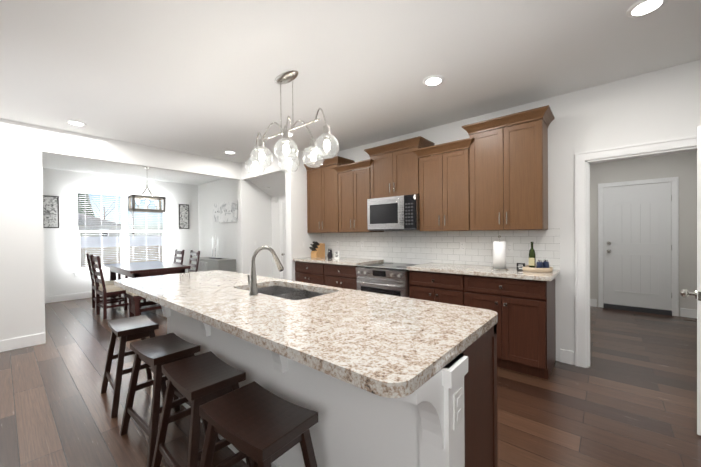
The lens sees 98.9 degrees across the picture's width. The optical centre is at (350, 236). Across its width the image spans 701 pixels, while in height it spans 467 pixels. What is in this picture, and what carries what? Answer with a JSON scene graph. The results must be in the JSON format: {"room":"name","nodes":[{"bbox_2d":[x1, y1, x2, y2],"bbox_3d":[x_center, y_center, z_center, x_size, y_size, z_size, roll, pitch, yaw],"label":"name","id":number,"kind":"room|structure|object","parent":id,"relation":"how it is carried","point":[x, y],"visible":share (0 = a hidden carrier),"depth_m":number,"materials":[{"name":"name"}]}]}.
{"room":"kitchen","nodes":[
{"label":"kitchen","id":0,"kind":"room"},
{"bbox_2d":[42,168,197,296],"bbox_3d":[-4.877,-0.047,7.728,0.120,2.750,5.030,0,1,41],"label":"wall","id":1,"kind":"structure","parent":0,"point":[60,278],"depth_m":6.52,"materials":[{"name":"white paint"}]},
{"bbox_2d":[43,195,58,227],"bbox_3d":[-6.140,-0.506,6.136,0.029,0.660,0.250,0,1,41],"label":"picture","id":2,"kind":"object","parent":1,"relation":"attached to","point":[50,211],"visible":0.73,"depth_m":6.13,"materials":[{"name":"grey"}]},
{"bbox_2d":[45,291,100,302],"bbox_3d":[-5.297,1.270,7.130,0.014,0.135,3.300,0,1,41],"label":"baseboard","id":3,"kind":"structure","parent":1,"relation":"attached to","point":[49,299],"depth_m":6.34,"materials":[{"name":"white wood"}]},
{"bbox_2d":[73,192,165,275],"bbox_3d":[-5.360,-0.092,7.121,0.135,1.860,1.840,0,1,41],"label":"window","id":4,"kind":"structure","parent":1,"relation":"in","point":[124,245],"depth_m":7.10,"materials":[{"name":"white"}]},
{"bbox_2d":[75,190,165,270],"bbox_3d":[-5.346,-0.142,7.108,0.070,1.752,1.716,0,1,41],"label":"window blinds","id":5,"kind":"object","parent":4,"relation":"attached to","point":[105,193],"visible":0.88,"depth_m":6.95,"materials":[{"name":"white plastic"}]},
{"bbox_2d":[179,204,188,228],"bbox_3d":[-4.483,-0.539,8.073,0.029,0.660,0.250,0,1,41],"label":"picture","id":6,"kind":"object","parent":1,"relation":"attached to","point":[183,216],"visible":1,"depth_m":8.05,"materials":[{"name":"grey"}]},
{"bbox_2d":[0,118,271,340],"bbox_3d":[-4.711,-0.007,2.922,0.120,2.750,9.200,0,1,41],"label":"wall","id":7,"kind":"structure","parent":0,"point":[24,146],"depth_m":3.76,"materials":[{"name":"white paint"}]},
{"bbox_2d":[0,333,45,351],"bbox_3d":[-5.752,1.323,1.598,0.014,0.135,5.800,0,1,41],"label":"baseboard","id":8,"kind":"structure","parent":7,"relation":"attached to","point":[36,339],"depth_m":3.65,"materials":[{"name":"white"}]},
{"bbox_2d":[198,178,238,272],"bbox_3d":[-3.003,-0.063,7.395,3.100,2.750,0.120,0,1,41],"label":"wall","id":9,"kind":"structure","parent":0,"point":[224,190],"depth_m":7.65,"materials":[{"name":"white paint"}]},
{"bbox_2d":[213,200,237,222],"bbox_3d":[-3.091,-0.592,7.356,1.200,0.490,0.037,0,1,41],"label":"picture","id":10,"kind":"object","parent":9,"relation":"attached to","point":[223,212],"visible":1,"depth_m":7.29,"materials":[{"name":"grey"}]},
{"bbox_2d":[241,149,296,280],"bbox_3d":[-1.501,-0.061,5.413,1.520,2.750,0.120,0,1,41],"label":"wall","id":11,"kind":"structure","parent":0,"point":[290,177],"depth_m":4.96,"materials":[{"name":"white paint"}]},
{"bbox_2d":[279,197,285,278],"bbox_3d":[-1.084,0.251,5.861,0.950,2.110,0.026,0,1,41],"label":"door frame","id":12,"kind":"structure","parent":11,"relation":"attached to","point":[281,199],"depth_m":6.14,"materials":[{"name":"white"}]},
{"bbox_2d":[281,200,286,279],"bbox_3d":[-1.105,0.282,5.837,0.806,2.027,0.085,0,1,41],"label":"door","id":13,"kind":"structure","parent":11,"relation":"in","point":[283,254],"depth_m":6.08,"materials":[{"name":"white"}]},
{"bbox_2d":[297,150,320,257],"bbox_3d":[-0.762,-0.067,5.215,0.140,2.750,0.540,0,1,41],"label":"wall","id":14,"kind":"structure","parent":0,"point":[302,234],"depth_m":5.06,"materials":[{"name":"white paint"}]},
{"bbox_2d":[0,294,700,466],"bbox_3d":[-2.130,1.395,3.765,14.200,0.120,13.800,0,1,41],"label":"floor","id":15,"kind":"structure","parent":0,"point":[627,397],"depth_m":2.38,"materials":[{"name":"brown wood"}]},
{"bbox_2d":[86,254,123,307],"bbox_3d":[-4.575,0.827,5.632,0.460,1.032,0.526,0,1,41],"label":"dining chair","id":16,"kind":"object","parent":15,"relation":"on","point":[107,283],"visible":0.46,"depth_m":5.60,"materials":[{"name":"brown wood"}]},
{"bbox_2d":[89,255,128,318],"bbox_3d":[-4.090,0.826,5.165,0.486,1.032,0.548,0,1,41],"label":"dining chair","id":17,"kind":"object","parent":15,"relation":"on","point":[103,290],"visible":0.73,"depth_m":5.04,"materials":[{"name":"brown wood"}]},
{"bbox_2d":[101,315,165,417],"bbox_3d":[-1.832,1.034,2.530,0.562,0.624,0.402,0,1,41],"label":"stool","id":18,"kind":"object","parent":15,"relation":"on","point":[141,327],"visible":0.77,"depth_m":2.44,"materials":[{"name":"brown wood"}]},
{"bbox_2d":[126,290,161,316],"bbox_3d":[-3.215,1.088,5.210,0.398,0.490,1.046,0,1,41],"label":"bench","id":19,"kind":"object","parent":15,"relation":"on","point":[135,309],"visible":0.35,"depth_m":4.82,"materials":[{"name":"brown wood"}]},
{"bbox_2d":[104,261,189,314],"bbox_3d":[-4.040,0.948,5.918,1.900,0.775,0.940,0,1,41],"label":"dining table","id":20,"kind":"object","parent":15,"relation":"on","point":[142,269],"visible":0.35,"depth_m":5.49,"materials":[{"name":"brown wood"}]},
{"bbox_2d":[120,333,207,466],"bbox_3d":[-1.246,1.033,2.015,0.556,0.624,0.393,0,1,41],"label":"stool","id":21,"kind":"object","parent":15,"relation":"on","point":[156,353],"visible":0.81,"depth_m":1.95,"materials":[{"name":"brown wood"}]},
{"bbox_2d":[173,249,184,264],"bbox_3d":[-4.039,0.813,6.643,0.460,1.032,0.526,0,1,41],"label":"dining chair","id":22,"kind":"object","parent":15,"relation":"on","point":[179,258],"visible":0.23,"depth_m":6.74,"materials":[{"name":"brown wood"}]},
{"bbox_2d":[188,250,199,272],"bbox_3d":[-3.440,0.811,6.156,0.486,1.032,0.548,0,1,41],"label":"dining chair","id":23,"kind":"object","parent":15,"relation":"on","point":[197,254],"visible":0.23,"depth_m":6.23,"materials":[{"name":"brown wood"}]},
{"bbox_2d":[151,351,250,466],"bbox_3d":[-0.805,1.032,1.639,0.556,0.624,0.393,0,1,41],"label":"stool","id":24,"kind":"object","parent":15,"relation":"on","point":[196,381],"visible":0.88,"depth_m":1.58,"materials":[{"name":"brown wood"}]},
{"bbox_2d":[192,257,235,271],"bbox_3d":[-3.378,0.926,7.354,1.460,0.780,0.424,0,1,41],"label":"console table","id":25,"kind":"object","parent":15,"relation":"on","point":[208,264],"visible":0.25,"depth_m":6.99,"materials":[{"name":"grey"}]},
{"bbox_2d":[209,236,221,258],"bbox_3d":[-3.281,0.236,7.269,0.440,0.599,0.120,0,1,41],"label":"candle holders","id":26,"kind":"object","parent":25,"relation":"on","point":[215,257],"visible":1,"depth_m":7.27,"materials":[{"name":"grey"}]},
{"bbox_2d":[199,381,317,466],"bbox_3d":[-0.385,1.031,1.253,0.562,0.624,0.402,0,1,41],"label":"stool","id":27,"kind":"object","parent":15,"relation":"on","point":[258,424],"visible":1,"depth_m":1.21,"materials":[{"name":"brown wood"}]},
{"bbox_2d":[295,261,326,285],"bbox_3d":[-0.430,0.851,4.920,0.741,0.912,0.618,0,1,41],"label":"base cabinet","id":28,"kind":"object","parent":15,"relation":"on","point":[307,272],"depth_m":4.66,"materials":[{"name":"brown wood"}]},
{"bbox_2d":[155,302,497,466],"bbox_3d":[-0.494,0.876,1.958,2.562,0.916,0.835,0,1,41],"label":"kitchen island","id":29,"kind":"object","parent":15,"relation":"on","point":[449,419],"depth_m":1.25,"materials":[{"name":"wood"}]},
{"bbox_2d":[114,270,497,405],"bbox_3d":[-0.694,0.399,2.085,2.970,0.040,0.960,0,1,41],"label":"island countertop","id":30,"kind":"structure","parent":29,"relation":"on","point":[383,345],"depth_m":1.34,"materials":[{"name":"beige stone"}]},
{"bbox_2d":[247,246,283,295],"bbox_3d":[-0.579,0.221,2.041,0.096,0.316,0.268,0,1,41],"label":"faucet","id":31,"kind":"object","parent":30,"relation":"on","point":[252,281],"visible":1,"depth_m":1.95,"materials":[{"name":"silver metal"}]},
{"bbox_2d":[327,264,357,289],"bbox_3d":[0.034,0.849,4.523,0.731,0.912,0.618,0,1,41],"label":"base cabinet","id":32,"kind":"object","parent":15,"relation":"on","point":[339,276],"depth_m":4.24,"materials":[{"name":"brown wood"}]},
{"bbox_2d":[293,256,383,265],"bbox_3d":[-0.219,0.372,4.703,1.346,0.040,0.646,0,1,41],"label":"countertop","id":33,"kind":"structure","parent":32,"relation":"on","point":[348,261],"depth_m":4.45,"materials":[{"name":"stone"}]},
{"bbox_2d":[309,241,324,257],"bbox_3d":[-0.567,0.215,5.042,0.130,0.274,0.257,0,1,41],"label":"knife block","id":34,"kind":"object","parent":33,"relation":"on","point":[317,249],"visible":1,"depth_m":5.01,"materials":[{"name":"brown wood"}]},
{"bbox_2d":[327,248,332,257],"bbox_3d":[-0.334,0.272,4.868,0.086,0.158,0.084,0,1,41],"label":"owl figurine","id":35,"kind":"object","parent":33,"relation":"on","point":[329,255],"visible":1,"depth_m":4.84,"materials":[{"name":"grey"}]},
{"bbox_2d":[334,251,339,258],"bbox_3d":[-0.212,0.289,4.750,0.100,0.125,0.026,0,1,41],"label":"electrical outlet","id":36,"kind":"object","parent":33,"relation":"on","point":[336,254],"visible":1,"depth_m":4.74,"materials":[{"name":"white plastic"}]},
{"bbox_2d":[356,262,419,297],"bbox_3d":[0.563,0.843,3.992,0.755,0.925,0.715,0,1,41],"label":"range","id":37,"kind":"object","parent":15,"relation":"on","point":[389,278],"visible":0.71,"depth_m":3.75,"materials":[{"name":"silver metal"}]},
{"bbox_2d":[409,270,468,306],"bbox_3d":[1.162,0.846,3.558,0.711,0.912,0.618,0,1,41],"label":"base cabinet","id":38,"kind":"object","parent":15,"relation":"on","point":[448,288],"depth_m":3.30,"materials":[{"name":"brown wood"}]},
{"bbox_2d":[469,275,555,378],"bbox_3d":[1.638,0.845,3.151,0.793,0.912,0.618,0,1,41],"label":"base cabinet","id":39,"kind":"object","parent":15,"relation":"on","point":[525,309],"depth_m":2.82,"materials":[{"name":"brown wood"}]},
{"bbox_2d":[407,262,559,280],"bbox_3d":[1.412,0.367,3.308,1.418,0.040,0.646,0,1,41],"label":"countertop","id":40,"kind":"structure","parent":39,"relation":"on","point":[484,270],"depth_m":3.09,"materials":[{"name":"stone"}]},
{"bbox_2d":[491,235,508,269],"bbox_3d":[1.589,0.167,3.194,0.170,0.359,0.170,0,1,41],"label":"paper towel holder","id":41,"kind":"object","parent":40,"relation":"on","point":[499,255],"visible":1,"depth_m":3.15,"materials":[{"name":"white paper"}]},
{"bbox_2d":[517,263,524,270],"bbox_3d":[1.742,0.309,3.065,0.074,0.075,0.026,0,1,41],"label":"block sign","id":42,"kind":"object","parent":40,"relation":"on","point":[520,266],"visible":0.94,"depth_m":3.06,"materials":[{"name":"black plastic"}]},
{"bbox_2d":[523,242,552,271],"bbox_3d":[1.879,0.199,3.026,0.270,0.292,0.270,0,1,41],"label":"tray","id":43,"kind":"object","parent":40,"relation":"on","point":[537,266],"visible":1,"depth_m":2.98,"materials":[{"name":"beige wood"}]},
{"bbox_2d":[0,0,700,196],"bbox_3d":[-2.156,-1.175,3.743,14.200,0.720,13.800,0,1,41],"label":"ceiling","id":44,"kind":"structure","parent":0,"point":[196,77],"depth_m":2.46,"materials":[{"name":"white paint"}]},
{"bbox_2d":[66,120,86,125],"bbox_3d":[-3.374,-1.396,3.689,0.190,0.012,0.190,0,1,41],"label":"recessed light","id":45,"kind":"object","parent":44,"relation":"in","point":[76,122],"visible":1,"depth_m":3.67,"materials":[{"name":"white plastic"}]},
{"bbox_2d":[128,167,165,212],"bbox_3d":[-4.131,-0.961,6.094,0.275,0.910,0.587,0,1,41],"label":"dining chandelier","id":46,"kind":"object","parent":44,"relation":"hanging from","point":[141,196],"visible":0.94,"depth_m":6.06,"materials":[{"name":"grey metal"}]},
{"bbox_2d":[224,150,235,153],"bbox_3d":[-2.034,-1.422,5.055,0.190,0.012,0.190,0,1,41],"label":"recessed light","id":47,"kind":"object","parent":44,"relation":"in","point":[230,152],"visible":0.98,"depth_m":5.04,"materials":[{"name":"white plastic"}]},
{"bbox_2d":[245,70,338,175],"bbox_3d":[-0.575,-1.022,2.683,1.216,0.799,0.496,0,1,41],"label":"pendant light","id":48,"kind":"object","parent":44,"relation":"hanging from","point":[286,77],"visible":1,"depth_m":2.63,"materials":[{"name":"silver metal"}]},
{"bbox_2d":[423,75,443,85],"bbox_3d":[0.762,-1.430,2.755,0.190,0.012,0.190,0,1,41],"label":"recessed light","id":49,"kind":"object","parent":44,"relation":"in","point":[433,80],"visible":1,"depth_m":2.73,"materials":[{"name":"white plastic"}]},
{"bbox_2d":[626,0,667,17],"bbox_3d":[1.846,-1.433,1.868,0.190,0.012,0.190,0,1,41],"label":"recessed light","id":50,"kind":"object","parent":44,"relation":"in","point":[640,8],"visible":1,"depth_m":1.87,"materials":[{"name":"white plastic"}]},
{"bbox_2d":[321,59,700,364],"bbox_3d":[1.528,-0.077,3.716,8.570,2.750,0.120,0,1,41],"label":"wall","id":51,"kind":"structure","parent":0,"point":[662,104],"depth_m":2.97,"materials":[{"name":"white paint"}]},
{"bbox_2d":[304,156,354,232],"bbox_3d":[-0.379,-0.647,4.995,0.845,1.165,0.399,0,1,41],"label":"upper cabinet","id":52,"kind":"object","parent":51,"relation":"attached to","point":[322,201],"visible":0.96,"depth_m":4.86,"materials":[{"name":"brown wood"}]},
{"bbox_2d":[332,159,383,232],"bbox_3d":[0.134,-0.573,4.557,0.737,1.015,0.399,0,1,41],"label":"upper cabinet","id":53,"kind":"object","parent":51,"relation":"attached to","point":[354,192],"visible":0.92,"depth_m":4.44,"materials":[{"name":"brown wood"}]},
{"bbox_2d":[364,136,434,198],"bbox_3d":[0.655,-0.882,4.106,0.877,0.700,0.399,0,1,41],"label":"upper cabinet","id":54,"kind":"object","parent":51,"relation":"attached to","point":[394,168],"visible":0.83,"depth_m":3.96,"materials":[{"name":"brown wood"}]},
{"bbox_2d":[367,194,419,230],"bbox_3d":[0.639,-0.308,4.085,0.754,0.441,0.464,0,1,41],"label":"over-the-range microwave","id":55,"kind":"object","parent":54,"relation":"attached to","point":[394,213],"visible":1,"depth_m":3.90,"materials":[{"name":"silver metal"}]},
{"bbox_2d":[321,228,559,274],"bbox_3d":[0.821,0.158,4.241,3.528,0.485,0.008,0,1,41],"label":"tiled wall","id":56,"kind":"structure","parent":51,"relation":"attached to","point":[417,247],"depth_m":3.88,"materials":[{"name":"white tile"}]},
{"bbox_2d":[460,242,465,250],"bbox_3d":[1.396,0.124,3.738,0.072,0.117,0.008,0,1,41],"label":"electrical outlet","id":57,"kind":"object","parent":56,"relation":"attached to","point":[462,246],"visible":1,"depth_m":3.73,"materials":[{"name":"white plastic"}]},
{"bbox_2d":[506,242,512,252],"bbox_3d":[1.799,0.123,3.393,0.072,0.117,0.008,0,1,41],"label":"electrical outlet","id":58,"kind":"object","parent":56,"relation":"attached to","point":[509,247],"visible":0.94,"depth_m":3.39,"materials":[{"name":"white plastic"}]},
{"bbox_2d":[412,137,473,230],"bbox_3d":[1.183,-0.576,3.660,0.737,1.015,0.399,0,1,41],"label":"upper cabinet","id":59,"kind":"object","parent":51,"relation":"attached to","point":[444,191],"visible":0.94,"depth_m":3.53,"materials":[{"name":"brown wood"}]},
{"bbox_2d":[462,105,554,230],"bbox_3d":[1.684,-0.652,3.230,0.817,1.165,0.399,0,1,41],"label":"upper cabinet","id":60,"kind":"object","parent":51,"relation":"attached to","point":[508,172],"visible":0.98,"depth_m":3.09,"materials":[{"name":"brown wood"}]},
{"bbox_2d":[574,135,696,367],"bbox_3d":[2.677,0.230,2.742,0.990,2.130,0.177,0,1,41],"label":"door frame","id":61,"kind":"structure","parent":51,"relation":"attached to","point":[582,243],"depth_m":2.96,"materials":[{"name":"white wood"}]},
{"bbox_2d":[680,126,700,434],"bbox_3d":[2.572,0.284,2.197,0.293,2.008,0.799,0,1,41],"label":"kitchen door","id":62,"kind":"structure","parent":51,"relation":"in","point":[687,293],"depth_m":1.95,"materials":[{"name":"white wood"}]},
{"bbox_2d":[590,151,696,315],"bbox_3d":[4.794,-0.122,5.080,2.520,2.750,0.120,0,1,41],"label":"wall","id":63,"kind":"structure","parent":0,"point":[682,166],"depth_m":4.70,"materials":[{"name":"white paint"}]},
{"bbox_2d":[590,299,596,306],"bbox_3d":[4.091,1.188,5.616,0.810,0.135,0.014,0,1,41],"label":"baseboard","id":64,"kind":"structure","parent":63,"relation":"attached to","point":[593,302],"depth_m":5.38,"materials":[{"name":"white wood"}]},
{"bbox_2d":[603,182,671,310],"bbox_3d":[4.766,0.156,5.003,0.832,2.039,0.113,0,1,41],"label":"door","id":65,"kind":"structure","parent":63,"relation":"in","point":[637,241],"depth_m":5.00,"materials":[{"name":"white wood"}]},
{"bbox_2d":[598,177,678,315],"bbox_3d":[4.774,0.159,5.017,0.970,2.190,0.050,0,1,41],"label":"door frame","id":66,"kind":"structure","parent":63,"relation":"attached to","point":[675,246],"depth_m":4.84,"materials":[{"name":"white wood"}]},
{"bbox_2d":[680,308,696,317],"bbox_3d":[5.455,1.184,4.449,0.760,0.135,0.014,0,1,41],"label":"baseboard","id":67,"kind":"structure","parent":63,"relation":"attached to","point":[690,313],"depth_m":4.64,"materials":[{"name":"white wood"}]},
{"label":"outside","id":68,"kind":"structure","parent":0,"visible":0},
{"bbox_2d":[80,245,161,266],"bbox_3d":[-54.931,1.424,51.958,133.300,1.150,120.000,0,1,41],"label":"ground","id":69,"kind":"structure","parent":68,"point":[105,253],"depth_m":25.82,"materials":[{"name":"beige"}]},
{"bbox_2d":[78,213,120,236],"bbox_3d":[-44.274,-1.352,45.425,10.800,5.100,15.000,0,1,41],"label":"house","id":70,"kind":"structure","parent":69,"relation":"on","point":[92,223],"depth_m":44.55,"materials":[{"name":"beige"}]},
{"bbox_2d":[77,192,136,235],"bbox_3d":[-61.137,-7.344,57.210,17.538,17.018,83.461,0,1,41],"label":"trees","id":71,"kind":"object","parent":69,"relation":"on","point":[82,209],"visible":0.1,"depth_m":63.78,"materials":[{"name":"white plant"}]},
{"bbox_2d":[80,236,161,247],"bbox_3d":[-37.480,0.800,30.439,0.200,1.320,90.000,0,1,41],"label":"fence","id":72,"kind":"object","parent":69,"relation":"on","point":[104,241],"depth_m":38.67,"materials":[{"name":"white"}]}
]}

